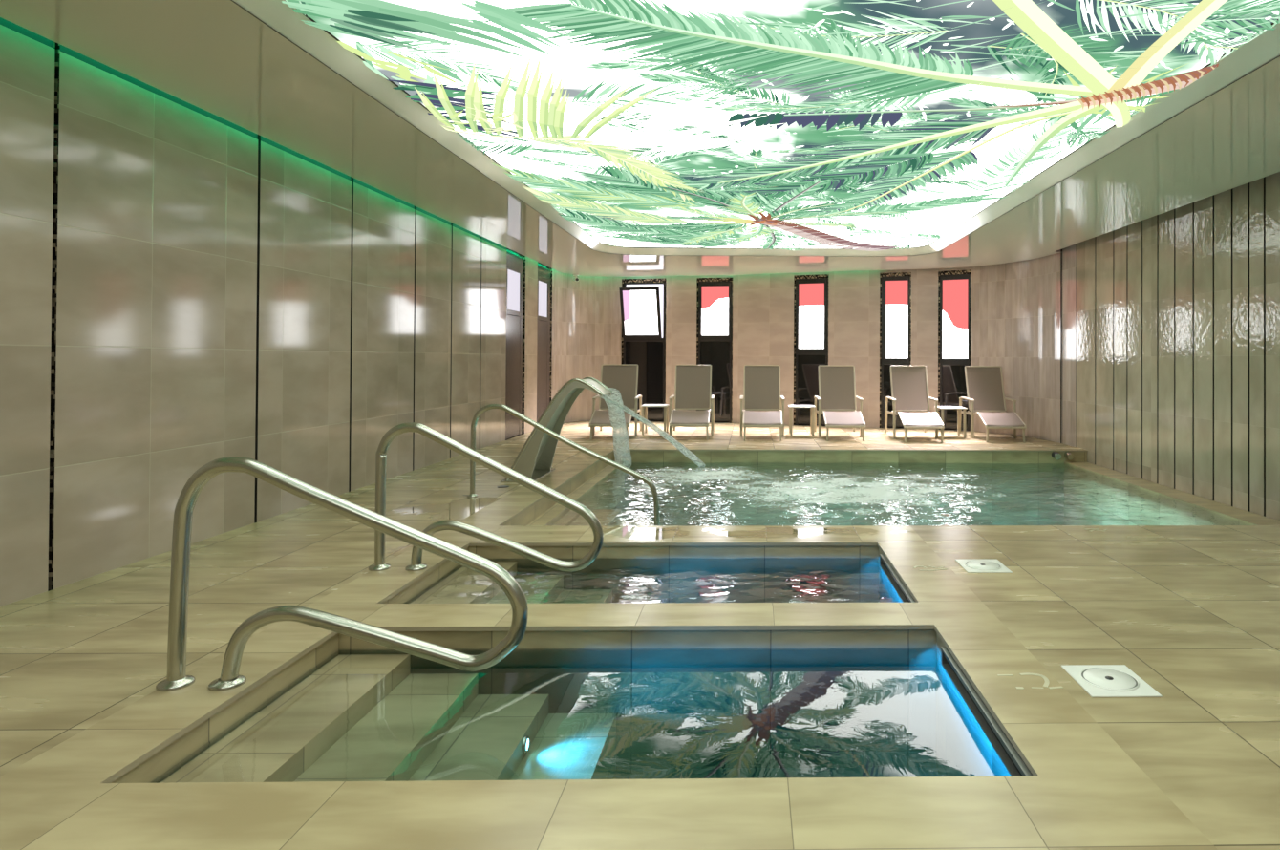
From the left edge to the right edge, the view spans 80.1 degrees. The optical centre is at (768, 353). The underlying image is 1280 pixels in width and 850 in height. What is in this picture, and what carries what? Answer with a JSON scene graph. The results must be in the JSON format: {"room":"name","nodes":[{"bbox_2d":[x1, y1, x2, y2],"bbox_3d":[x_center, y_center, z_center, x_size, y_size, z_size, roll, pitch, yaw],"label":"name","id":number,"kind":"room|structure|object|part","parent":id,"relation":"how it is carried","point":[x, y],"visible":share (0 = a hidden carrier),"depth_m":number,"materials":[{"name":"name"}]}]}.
{"room":"indoor swimming pool","nodes":[
{"label":"indoor swimming pool","id":0,"kind":"room"},
{"bbox_2d":[0,17,537,606],"bbox_3d":[-3.573,-0.304,4.763,0.070,2.950,14.480,0,0,-1],"label":"wall","id":1,"kind":"structure","parent":0,"point":[183,288],"depth_m":4.59,"materials":[{"name":"tile"}]},
{"bbox_2d":[505,247,525,439],"bbox_3d":[-3.702,-0.255,10.906,0.050,2.950,0.870,0,0,-1],"label":"window","id":2,"kind":"structure","parent":1,"relation":"in","point":[515,261],"depth_m":10.94,"materials":[{"name":"glass"}]},
{"bbox_3d":[-3.699,-0.905,10.866,0.001,0.570,0.600,0,0,-1],"label":"pane","id":3,"kind":"part","parent":2,"relation":"part of","materials":[{"name":"glass"}]},
{"bbox_3d":[-3.708,0.332,10.856,0.026,1.755,0.600,0,0,-1],"label":"panel","id":4,"kind":"part","parent":2,"relation":"part of","materials":[{"name":"black glass"}]},
{"bbox_2d":[536,261,552,422],"bbox_3d":[-3.737,-0.243,12.436,0.050,2.950,0.870,0,0,-1],"label":"window","id":5,"kind":"structure","parent":1,"relation":"in","point":[544,273],"depth_m":12.47,"materials":[{"name":"glass"}]},
{"bbox_3d":[-3.743,0.344,12.371,0.026,1.755,0.550,0,0,-1],"label":"panel","id":6,"kind":"part","parent":5,"relation":"part of","materials":[{"name":"black glass"}]},
{"bbox_3d":[-3.734,-0.893,12.381,0.001,0.570,0.550,0,0,-1],"label":"pane","id":7,"kind":"part","parent":5,"relation":"part of","materials":[{"name":"glass"}]},
{"bbox_2d":[0,421,1279,849],"bbox_3d":[0.298,1.208,5.774,7.770,0.020,16.350,0,0,-1],"label":"floor","id":8,"kind":"structure","parent":0,"point":[1193,611],"depth_m":2.73,"materials":[{"name":"tile"}]},
{"bbox_2d":[155,456,528,691],"bbox_3d":[-1.490,0.769,2.641,1.276,0.804,0.109,0,0,-1],"label":"handrail","id":9,"kind":"object","parent":8,"relation":"on","point":[176,679],"visible":1,"depth_m":2.62,"materials":[{"name":"silver metal"}]},
{"bbox_2d":[368,422,603,571],"bbox_3d":[-1.538,0.787,4.100,1.267,0.814,0.109,0,0,-1],"label":"handrail","id":10,"kind":"object","parent":8,"relation":"on","point":[416,565],"visible":0.92,"depth_m":4.08,"materials":[{"name":"silver metal"}]},
{"bbox_2d":[500,377,612,482],"bbox_3d":[-2.023,0.722,7.360,0.937,0.973,0.820,0,0,-1],"label":"spout","id":11,"kind":"object","parent":8,"relation":"on","point":[534,460],"visible":0.93,"depth_m":7.00,"materials":[{"name":"grey metal"}]},
{"bbox_3d":[-2.343,1.194,7.349,0.300,0.008,0.820,0,0,-1],"label":"plate","id":12,"kind":"part","parent":11,"relation":"part of","materials":[{"name":"silver metal"}]},
{"bbox_3d":[-2.006,0.728,7.614,0.935,0.947,0.105,0,0,15],"label":"plate","id":13,"kind":"part","parent":11,"relation":"part of","materials":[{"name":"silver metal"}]},
{"bbox_2d":[467,404,659,524],"bbox_3d":[-1.700,0.972,6.226,1.587,1.100,0.086,0,0,-1],"label":"handrail","id":14,"kind":"object","parent":8,"relation":"on","point":[482,410],"visible":0.91,"depth_m":6.21,"materials":[{"name":"silver metal"}]},
{"bbox_2d":[111,629,1032,783],"bbox_3d":[-0.541,1.489,2.632,2.573,0.600,1.203,0,0,-1],"label":"plunge pool","id":15,"kind":"object","parent":8,"relation":"in","point":[674,714],"visible":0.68,"depth_m":3.22,"materials":[{"name":"liquid"}]},
{"bbox_2d":[149,647,940,783],"bbox_3d":[-0.541,1.527,2.632,2.564,0.517,1.195,0,0,-1],"label":"water","id":16,"kind":"object","parent":15,"relation":"in","point":[937,651],"visible":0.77,"depth_m":3.05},
{"bbox_3d":[0.733,1.232,2.591,0.031,0.068,0.944,0,0,-1],"label":"overflow frame","id":17,"kind":"part","parent":15,"relation":"part of","materials":[{"name":"grey"}]},
{"bbox_2d":[588,363,641,440],"bbox_3d":[-2.294,0.701,11.258,0.676,1.061,1.412,0,0,-4],"label":"sun lounger","id":18,"kind":"object","parent":8,"relation":"on","point":[624,378],"visible":0.77,"depth_m":11.60,"materials":[{"name":"beige fabric"}]},
{"bbox_3d":[-2.501,1.115,10.572,0.033,0.217,0.048,0,0,-4],"label":"leg","id":19,"kind":"part","parent":18,"relation":"part of","materials":[{"name":"beige metal"}]},
{"bbox_3d":[-2.601,0.960,11.153,0.034,0.537,0.068,0,0,-4],"label":"arm post","id":20,"kind":"part","parent":18,"relation":"part of","materials":[{"name":"beige metal"}]},
{"bbox_3d":[-2.282,0.940,11.068,0.566,0.200,1.034,0,0,-4],"label":"seat frame","id":21,"kind":"part","parent":18,"relation":"part of","materials":[{"name":"beige metal"}]},
{"bbox_3d":[-2.318,0.520,11.602,0.570,0.695,0.296,0,0,-4],"label":"frame","id":22,"kind":"part","parent":18,"relation":"part of","materials":[{"name":"beige metal"}]},
{"bbox_3d":[-1.978,0.963,11.198,0.034,0.537,0.068,0,0,-4],"label":"arm post","id":23,"kind":"part","parent":18,"relation":"part of","materials":[{"name":"beige wood"}]},
{"bbox_3d":[-2.031,0.961,11.924,0.034,0.554,0.118,0,0,-4],"label":"leg","id":24,"kind":"part","parent":18,"relation":"part of","materials":[{"name":"beige metal"}]},
{"bbox_2d":[383,545,916,603],"bbox_3d":[-0.574,1.500,4.104,2.573,0.600,1.188,0,0,-1],"label":"plunge pool","id":25,"kind":"object","parent":8,"relation":"in","point":[837,573],"visible":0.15,"depth_m":4.70,"materials":[{"name":"liquid"}]},
{"bbox_2d":[405,557,879,603],"bbox_3d":[-0.575,1.536,4.104,2.564,0.521,1.180,0,0,-1],"label":"water","id":26,"kind":"object","parent":25,"relation":"in","point":[518,560],"visible":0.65,"depth_m":4.63,"materials":[{"name":"clear liquid"}]},
{"bbox_3d":[0.699,1.244,4.063,0.031,0.068,0.929,0,0,-1],"label":"overflow frame","id":27,"kind":"part","parent":25,"relation":"part of","materials":[{"name":"grey"}]},
{"bbox_2d":[640,404,669,435],"bbox_3d":[-1.725,1.011,11.456,0.400,0.445,0.400,0,0,-1],"label":"side table","id":28,"kind":"object","parent":8,"relation":"on","point":[645,406],"visible":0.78,"depth_m":11.30,"materials":[{"name":"white"}]},
{"bbox_3d":[-1.887,1.019,11.287,0.032,0.425,0.032,0,0,-1],"label":"leg","id":29,"kind":"part","parent":28,"relation":"part of","materials":[{"name":"beige metal"}]},
{"bbox_3d":[-1.894,1.022,11.617,0.032,0.425,0.032,0,0,-1],"label":"leg","id":30,"kind":"part","parent":28,"relation":"part of","materials":[{"name":"beige metal"}]},
{"bbox_3d":[-1.557,1.021,11.295,0.032,0.425,0.032,0,0,-1],"label":"leg","id":31,"kind":"part","parent":28,"relation":"part of","materials":[{"name":"beige wood"}]},
{"bbox_3d":[-1.564,1.023,11.625,0.032,0.425,0.032,0,0,-1],"label":"leg","id":32,"kind":"part","parent":28,"relation":"part of","materials":[{"name":"beige wood"}]},
{"bbox_2d":[668,364,715,440],"bbox_3d":[-1.157,0.707,11.324,0.676,1.061,1.412,0,0,-3],"label":"sun lounger","id":33,"kind":"object","parent":8,"relation":"on","point":[693,383],"visible":0.98,"depth_m":11.61,"materials":[{"name":"beige fabric"}]},
{"bbox_3d":[-1.465,0.966,11.225,0.034,0.537,0.068,0,0,-3],"label":"arm post","id":34,"kind":"part","parent":33,"relation":"part of","materials":[{"name":"beige metal"}]},
{"bbox_3d":[-1.148,0.946,11.134,0.566,0.200,1.034,0,0,-3],"label":"seat frame","id":35,"kind":"part","parent":33,"relation":"part of","materials":[{"name":"beige metal"}]},
{"bbox_3d":[-1.174,0.526,11.669,0.570,0.695,0.296,0,0,-3],"label":"frame","id":36,"kind":"part","parent":33,"relation":"part of","materials":[{"name":"beige fabric"}]},
{"bbox_3d":[-0.842,0.969,11.258,0.034,0.537,0.068,0,0,-3],"label":"arm post","id":37,"kind":"part","parent":33,"relation":"part of","materials":[{"name":"beige metal"}]},
{"bbox_3d":[-0.880,0.967,11.985,0.034,0.554,0.118,0,0,-3],"label":"leg","id":38,"kind":"part","parent":33,"relation":"part of","materials":[{"name":"beige metal"}]},
{"bbox_2d":[739,364,785,440],"bbox_3d":[-0.094,0.711,11.269,0.676,1.061,1.412,0,0,-1],"label":"sun lounger","id":39,"kind":"object","parent":8,"relation":"on","point":[761,383],"visible":1,"depth_m":11.55,"materials":[{"name":"beige fabric"}]},
{"bbox_3d":[-0.406,0.970,11.179,0.034,0.537,0.068,0,0,-1],"label":"arm post","id":40,"kind":"part","parent":39,"relation":"part of","materials":[{"name":"beige metal"}]},
{"bbox_3d":[-0.101,0.531,11.614,0.570,0.695,0.296,0,0,-1],"label":"frame","id":41,"kind":"part","parent":39,"relation":"part of","materials":[{"name":"beige metal"}]},
{"bbox_3d":[-0.091,0.950,11.078,0.566,0.200,1.034,0,0,-1],"label":"seat frame","id":42,"kind":"part","parent":39,"relation":"part of","materials":[{"name":"beige metal"}]},
{"bbox_3d":[0.218,0.973,11.193,0.034,0.537,0.068,0,0,-1],"label":"arm post","id":43,"kind":"part","parent":39,"relation":"part of","materials":[{"name":"beige metal"}]},
{"bbox_2d":[788,405,815,436],"bbox_3d":[0.506,1.021,11.427,0.400,0.445,0.400,0,0,-1],"label":"side table","id":44,"kind":"object","parent":8,"relation":"on","point":[812,407],"visible":1,"depth_m":11.25,"materials":[{"name":"beige metal"}]},
{"bbox_3d":[0.344,1.029,11.258,0.032,0.425,0.032,0,0,-1],"label":"leg","id":45,"kind":"part","parent":44,"relation":"part of","materials":[{"name":"beige wood"}]},
{"bbox_3d":[0.667,1.033,11.595,0.032,0.425,0.032,0,0,-1],"label":"leg","id":46,"kind":"part","parent":44,"relation":"part of","materials":[{"name":"beige metal"}]},
{"bbox_3d":[0.674,1.031,11.265,0.032,0.425,0.032,0,0,-1],"label":"leg","id":47,"kind":"part","parent":44,"relation":"part of","materials":[{"name":"beige metal"}]},
{"bbox_2d":[813,365,865,441],"bbox_3d":[1.076,0.717,11.265,0.676,1.061,1.412,0,0,-1],"label":"sun lounger","id":48,"kind":"object","parent":8,"relation":"on","point":[837,385],"visible":0.99,"depth_m":11.55,"materials":[{"name":"beige fabric"}]},
{"bbox_3d":[0.748,0.974,11.903,0.034,0.554,0.118,0,0,-1],"label":"leg","id":49,"kind":"part","parent":48,"relation":"part of","materials":[{"name":"beige metal"}]},
{"bbox_3d":[0.765,0.976,11.175,0.034,0.537,0.068,0,0,-1],"label":"arm post","id":50,"kind":"part","parent":48,"relation":"part of","materials":[{"name":"beige metal"}]},
{"bbox_3d":[1.069,0.536,11.610,0.570,0.695,0.296,0,0,-1],"label":"frame","id":51,"kind":"part","parent":48,"relation":"part of","materials":[{"name":"beige fabric"}]},
{"bbox_3d":[1.079,0.956,11.075,0.566,0.200,1.034,0,0,-1],"label":"seat frame","id":52,"kind":"part","parent":48,"relation":"part of","materials":[{"name":"beige metal"}]},
{"bbox_3d":[1.389,0.979,11.190,0.034,0.537,0.068,0,0,-1],"label":"arm post","id":53,"kind":"part","parent":48,"relation":"part of","materials":[{"name":"beige metal"}]},
{"bbox_3d":[1.343,1.134,10.602,0.033,0.217,0.048,0,0,-1],"label":"leg","id":54,"kind":"part","parent":48,"relation":"part of","materials":[{"name":"beige wood"}]},
{"bbox_2d":[504,450,1279,525],"bbox_3d":[1.113,1.799,7.372,6.055,1.130,4.366,0,0,-1],"label":"swimming pool","id":55,"kind":"object","parent":8,"relation":"in","point":[545,511],"visible":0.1,"depth_m":9.52,"materials":[{"name":"liquid"}]},
{"bbox_2d":[550,462,1247,525],"bbox_3d":[1.114,1.858,7.372,6.051,1.006,4.358,0,0,-1],"label":"water","id":56,"kind":"object","parent":55,"relation":"in","point":[879,491],"visible":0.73,"depth_m":7.49,"materials":[{"name":"clear liquid"}]},
{"bbox_2d":[602,387,631,468],"bbox_3d":[-1.659,0.873,8.243,0.199,1.050,1.751,0,0,-6],"label":"water","id":57,"kind":"object","parent":56,"relation":"on","point":[617,437],"visible":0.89,"depth_m":8.53,"materials":[{"name":"clear liquid"}]},
{"bbox_2d":[599,394,704,467],"bbox_3d":[-1.193,0.887,8.085,0.120,0.991,2.228,0,0,20],"label":"water","id":58,"kind":"object","parent":56,"relation":"on","point":[664,435],"visible":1,"depth_m":8.11,"materials":[{"name":"clear liquid"}]},
{"bbox_2d":[1051,451,1061,459],"bbox_3d":[3.678,1.308,9.557,0.084,0.093,0.122,0,0,-1],"label":"jet","id":59,"kind":"object","parent":55,"relation":"attached to","point":[1055,455],"visible":1,"depth_m":9.51,"materials":[{"name":"grey plastic"}]},
{"bbox_2d":[1064,451,1073,460],"bbox_3d":[3.838,1.309,9.560,0.084,0.093,0.122,0,0,-1],"label":"jet","id":60,"kind":"object","parent":55,"relation":"attached to","point":[1067,455],"visible":1,"depth_m":9.52,"materials":[{"name":"silver metal"}]},
{"bbox_2d":[884,365,944,442],"bbox_3d":[2.174,0.721,11.160,0.676,1.061,1.412,0,0,0],"label":"sun lounger","id":61,"kind":"object","parent":8,"relation":"on","point":[909,387],"visible":1,"depth_m":11.45,"materials":[{"name":"beige fabric"}]},
{"bbox_3d":[1.856,0.978,11.802,0.034,0.554,0.118,0,0,0],"label":"leg","id":62,"kind":"part","parent":61,"relation":"part of","materials":[{"name":"beige wood"}]},
{"bbox_3d":[1.860,0.692,11.427,0.052,0.045,0.736,0,0,0],"label":"armrest","id":63,"kind":"part","parent":61,"relation":"part of","materials":[{"name":"beige metal"}]},
{"bbox_3d":[1.862,0.980,11.075,0.034,0.537,0.068,0,0,0],"label":"arm post","id":64,"kind":"part","parent":61,"relation":"part of","materials":[{"name":"beige wood"}]},
{"bbox_3d":[1.924,1.135,10.489,0.033,0.217,0.048,0,0,0],"label":"leg","id":65,"kind":"part","parent":61,"relation":"part of","materials":[{"name":"beige metal"}]},
{"bbox_3d":[2.172,0.541,11.505,0.570,0.695,0.296,0,0,0],"label":"frame","id":66,"kind":"part","parent":61,"relation":"part of","materials":[{"name":"beige metal"}]},
{"bbox_3d":[2.175,0.960,10.969,0.566,0.200,1.034,0,0,0],"label":"seat frame","id":67,"kind":"part","parent":61,"relation":"part of","materials":[{"name":"beige metal"}]},
{"bbox_3d":[2.486,0.983,11.080,0.034,0.537,0.068,0,0,0],"label":"arm post","id":68,"kind":"part","parent":61,"relation":"part of","materials":[{"name":"beige metal"}]},
{"bbox_3d":[2.431,1.138,10.493,0.033,0.217,0.048,0,0,0],"label":"leg","id":69,"kind":"part","parent":61,"relation":"part of","materials":[{"name":"beige metal"}]},
{"bbox_2d":[913,565,947,571],"bbox_3d":[0.894,1.187,4.135,0.187,0.001,0.095,0,0,-1],"label":"floor marking","id":70,"kind":"object","parent":8,"relation":"on","point":[917,565],"depth_m":4.14,"materials":[{"name":"white paint"}]},
{"bbox_2d":[934,405,967,438],"bbox_3d":[2.740,1.030,11.257,0.400,0.445,0.400,0,0,-1],"label":"side table","id":71,"kind":"object","parent":8,"relation":"on","point":[942,408],"visible":0.79,"depth_m":11.10,"materials":[{"name":"beige metal"}]},
{"bbox_3d":[2.579,1.038,11.089,0.032,0.425,0.032,0,0,-1],"label":"leg","id":72,"kind":"part","parent":71,"relation":"part of","materials":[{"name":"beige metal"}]},
{"bbox_3d":[2.901,1.043,11.426,0.032,0.425,0.032,0,0,-1],"label":"leg","id":73,"kind":"part","parent":71,"relation":"part of","materials":[{"name":"beige metal"}]},
{"bbox_3d":[2.909,1.040,11.096,0.032,0.425,0.032,0,0,-1],"label":"leg","id":74,"kind":"part","parent":71,"relation":"part of","materials":[{"name":"beige metal"}]},
{"bbox_2d":[955,559,1012,573],"bbox_3d":[1.197,1.183,4.179,0.244,0.012,0.259,0,0,-1],"label":"lid","id":75,"kind":"object","parent":8,"relation":"on","point":[970,565],"visible":1,"depth_m":4.15,"materials":[{"name":"white plastic"}]},
{"bbox_3d":[1.197,1.180,4.179,0.196,0.006,0.196,0,0,-1],"label":"round lid","id":76,"kind":"part","parent":75,"relation":"part of","materials":[{"name":"white plastic"}]},
{"bbox_2d":[959,365,1026,442],"bbox_3d":[3.344,0.727,11.207,0.676,1.061,1.412,0,0,0],"label":"sun lounger","id":77,"kind":"object","parent":8,"relation":"on","point":[985,387],"visible":0.98,"depth_m":11.49,"materials":[{"name":"beige fabric"}]},
{"bbox_3d":[3.035,0.984,11.853,0.034,0.554,0.118,0,0,0],"label":"leg","id":78,"kind":"part","parent":77,"relation":"part of","materials":[{"name":"beige metal"}]},
{"bbox_3d":[3.034,0.698,11.478,0.052,0.045,0.736,0,0,0],"label":"armrest","id":79,"kind":"part","parent":77,"relation":"part of","materials":[{"name":"beige metal"}]},
{"bbox_3d":[3.030,0.986,11.126,0.034,0.537,0.068,0,0,0],"label":"arm post","id":80,"kind":"part","parent":77,"relation":"part of","materials":[{"name":"beige metal"}]},
{"bbox_3d":[3.347,0.547,11.552,0.570,0.695,0.296,0,0,0],"label":"frame","id":81,"kind":"part","parent":77,"relation":"part of","materials":[{"name":"beige metal"}]},
{"bbox_3d":[3.341,0.966,11.016,0.566,0.200,1.034,0,0,0],"label":"seat frame","id":82,"kind":"part","parent":77,"relation":"part of","materials":[{"name":"beige metal"}]},
{"bbox_3d":[3.658,0.701,11.474,0.052,0.045,0.736,0,0,0],"label":"armrest","id":83,"kind":"part","parent":77,"relation":"part of","materials":[{"name":"beige wood"}]},
{"bbox_3d":[3.654,0.989,11.121,0.034,0.537,0.068,0,0,0],"label":"arm post","id":84,"kind":"part","parent":77,"relation":"part of","materials":[{"name":"beige metal"}]},
{"bbox_3d":[3.591,1.144,10.536,0.033,0.217,0.048,0,0,0],"label":"leg","id":85,"kind":"part","parent":77,"relation":"part of","materials":[{"name":"beige metal"}]},
{"bbox_2d":[997,673,1062,689],"bbox_3d":[0.936,1.175,2.687,0.196,0.001,0.135,0,0,-1],"label":"floor marking","id":86,"kind":"object","parent":8,"relation":"on","point":[1047,682],"depth_m":2.69,"materials":[{"name":"white paint"}]},
{"bbox_2d":[1061,664,1161,697],"bbox_3d":[1.224,1.171,2.689,0.244,0.012,0.259,0,0,-1],"label":"lid","id":87,"kind":"object","parent":8,"relation":"on","point":[1098,680],"visible":1,"depth_m":2.66,"materials":[{"name":"white plastic"}]},
{"bbox_3d":[1.224,1.168,2.689,0.196,0.006,0.196,0,0,-1],"label":"round lid","id":88,"kind":"part","parent":87,"relation":"part of","materials":[{"name":"white plastic"}]},
{"bbox_2d":[0,0,1279,277],"bbox_3d":[0.354,-1.457,5.776,7.645,0.001,16.270,0,0,-1],"label":"ceiling","id":89,"kind":"structure","parent":0,"point":[214,56],"depth_m":5.29,"materials":[{"name":"beige paint"}]},
{"bbox_2d":[230,0,1279,256],"bbox_3d":[0.096,-1.514,4.691,4.800,0.096,12.550,0,0,-1],"label":"ceiling light panel","id":90,"kind":"object","parent":89,"relation":"attached to","point":[854,128],"visible":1,"depth_m":4.46,"materials":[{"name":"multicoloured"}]},
{"bbox_2d":[308,16,1278,255],"bbox_3d":[0.318,-1.751,5.973,8.150,0.001,16.700,0,0,-1],"label":"ceiling slab","id":91,"kind":"structure","parent":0,"point":[309,16],"depth_m":12.12,"materials":[{"name":"multicoloured"}]},
{"bbox_2d":[551,249,1060,443],"bbox_3d":[0.359,-0.224,12.391,8.250,2.950,1.512,0,0,17],"label":"wall","id":92,"kind":"structure","parent":0,"point":[1015,306],"depth_m":12.78,"materials":[{"name":"tile"}]},
{"bbox_2d":[573,274,578,281],"bbox_3d":[-3.438,-1.349,13.444,0.099,0.144,0.194,1,-1,-28],"label":"security camera","id":93,"kind":"object","parent":92,"relation":"attached to","point":[575,278],"visible":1,"depth_m":13.42,"materials":[{"name":"white plastic"}]},
{"bbox_2d":[618,278,666,422],"bbox_3d":[-2.303,-0.061,13.735,0.857,2.620,0.278,0,0,11],"label":"window","id":94,"kind":"structure","parent":92,"relation":"in","point":[642,301],"depth_m":13.77,"materials":[{"name":"glass"}]},
{"bbox_3d":[-2.339,-0.744,13.718,0.747,0.938,0.040,0,11,11],"label":"sash frame","id":95,"kind":"part","parent":94,"relation":"part of","materials":[{"name":"black"}]},
{"bbox_3d":[-2.339,-0.744,13.718,0.637,0.820,0.001,0,11,11],"label":"pane","id":96,"kind":"part","parent":94,"relation":"part of","materials":[{"name":"glass"}]},
{"bbox_3d":[-2.279,-0.778,13.848,0.727,0.984,0.001,0,0,11],"label":"pane","id":97,"kind":"part","parent":94,"relation":"part of","materials":[{"name":"glass"}]},
{"bbox_3d":[-2.287,0.502,13.828,0.797,1.456,0.030,0,0,11],"label":"panel","id":98,"kind":"part","parent":94,"relation":"part of","materials":[{"name":"black glass"}]},
{"bbox_2d":[696,277,732,423],"bbox_3d":[-0.966,-0.056,13.595,0.674,2.620,0.100,0,0,9],"label":"window","id":99,"kind":"structure","parent":92,"relation":"in","point":[714,295],"depth_m":13.58,"materials":[{"name":"glass"}]},
{"bbox_3d":[-0.965,-0.772,13.596,0.508,0.887,0.001,0,0,9],"label":"pane","id":100,"kind":"part","parent":99,"relation":"part of","materials":[{"name":"white glass"}]},
{"bbox_3d":[-0.965,0.503,13.600,0.629,1.463,0.030,0,0,9],"label":"panel","id":101,"kind":"part","parent":99,"relation":"part of","materials":[{"name":"black glass"}]},
{"bbox_3d":[-0.962,-0.777,13.591,0.559,0.983,0.040,0,0,9],"label":"sash frame","id":102,"kind":"part","parent":99,"relation":"part of","materials":[{"name":"black"}]},
{"bbox_2d":[793,274,828,426],"bbox_3d":[0.754,-0.052,13.050,0.621,2.620,0.100,0,0,19],"label":"window","id":103,"kind":"structure","parent":92,"relation":"in","point":[810,291],"depth_m":13.06,"materials":[{"name":"glass"}]},
{"bbox_3d":[0.754,-0.648,13.051,0.459,1.130,0.001,0,0,19],"label":"pane","id":104,"kind":"part","parent":103,"relation":"part of","materials":[{"name":"glass"}]},
{"bbox_3d":[0.757,0.627,13.053,0.576,1.221,0.030,0,0,19],"label":"panel","id":105,"kind":"part","parent":103,"relation":"part of","materials":[{"name":"black glass"}]},
{"bbox_3d":[0.756,-0.653,13.045,0.506,1.225,0.040,0,0,19],"label":"sash frame","id":106,"kind":"part","parent":103,"relation":"part of","materials":[{"name":"black"}]},
{"bbox_2d":[879,272,911,428],"bbox_3d":[2.144,-0.049,12.632,0.516,2.620,0.100,0,0,15],"label":"window","id":107,"kind":"structure","parent":92,"relation":"in","point":[895,288],"depth_m":12.64,"materials":[{"name":"glass"}]},
{"bbox_3d":[2.146,-0.569,12.626,0.401,1.381,0.040,0,0,15],"label":"sash frame","id":108,"kind":"part","parent":107,"relation":"part of","materials":[{"name":"black"}]},
{"bbox_3d":[2.145,0.711,12.635,0.471,1.060,0.030,0,0,15],"label":"panel","id":109,"kind":"part","parent":107,"relation":"part of","materials":[{"name":"black glass"}]},
{"bbox_3d":[2.162,-0.571,12.627,0.368,1.304,0.001,0,0,15],"label":"pane","id":110,"kind":"part","parent":107,"relation":"part of","materials":[{"name":"glass"}]},
{"bbox_2d":[938,269,971,431],"bbox_3d":[3.063,-0.047,12.295,0.535,2.620,0.100,0,-1,26],"label":"window","id":111,"kind":"structure","parent":92,"relation":"in","point":[954,287],"depth_m":12.30,"materials":[{"name":"glass"}]},
{"bbox_3d":[3.067,0.715,12.297,0.490,1.056,0.030,0,-1,26],"label":"panel","id":112,"kind":"part","parent":111,"relation":"part of","materials":[{"name":"black glass"}]},
{"bbox_3d":[3.067,-0.565,12.287,0.428,1.388,0.040,0,-1,26],"label":"sash frame","id":113,"kind":"part","parent":111,"relation":"part of","materials":[{"name":"black"}]},
{"bbox_3d":[3.070,-0.559,12.291,0.421,1.292,0.001,0,-1,26],"label":"pane","id":114,"kind":"part","parent":111,"relation":"part of","materials":[{"name":"glass"}]},
{"bbox_2d":[1061,171,1279,521],"bbox_3d":[4.252,0.328,4.060,0.050,4.150,12.730,0,0,-1],"label":"wall","id":115,"kind":"structure","parent":0,"point":[1171,319],"depth_m":7.45,"materials":[{"name":"tile"}]}
]}

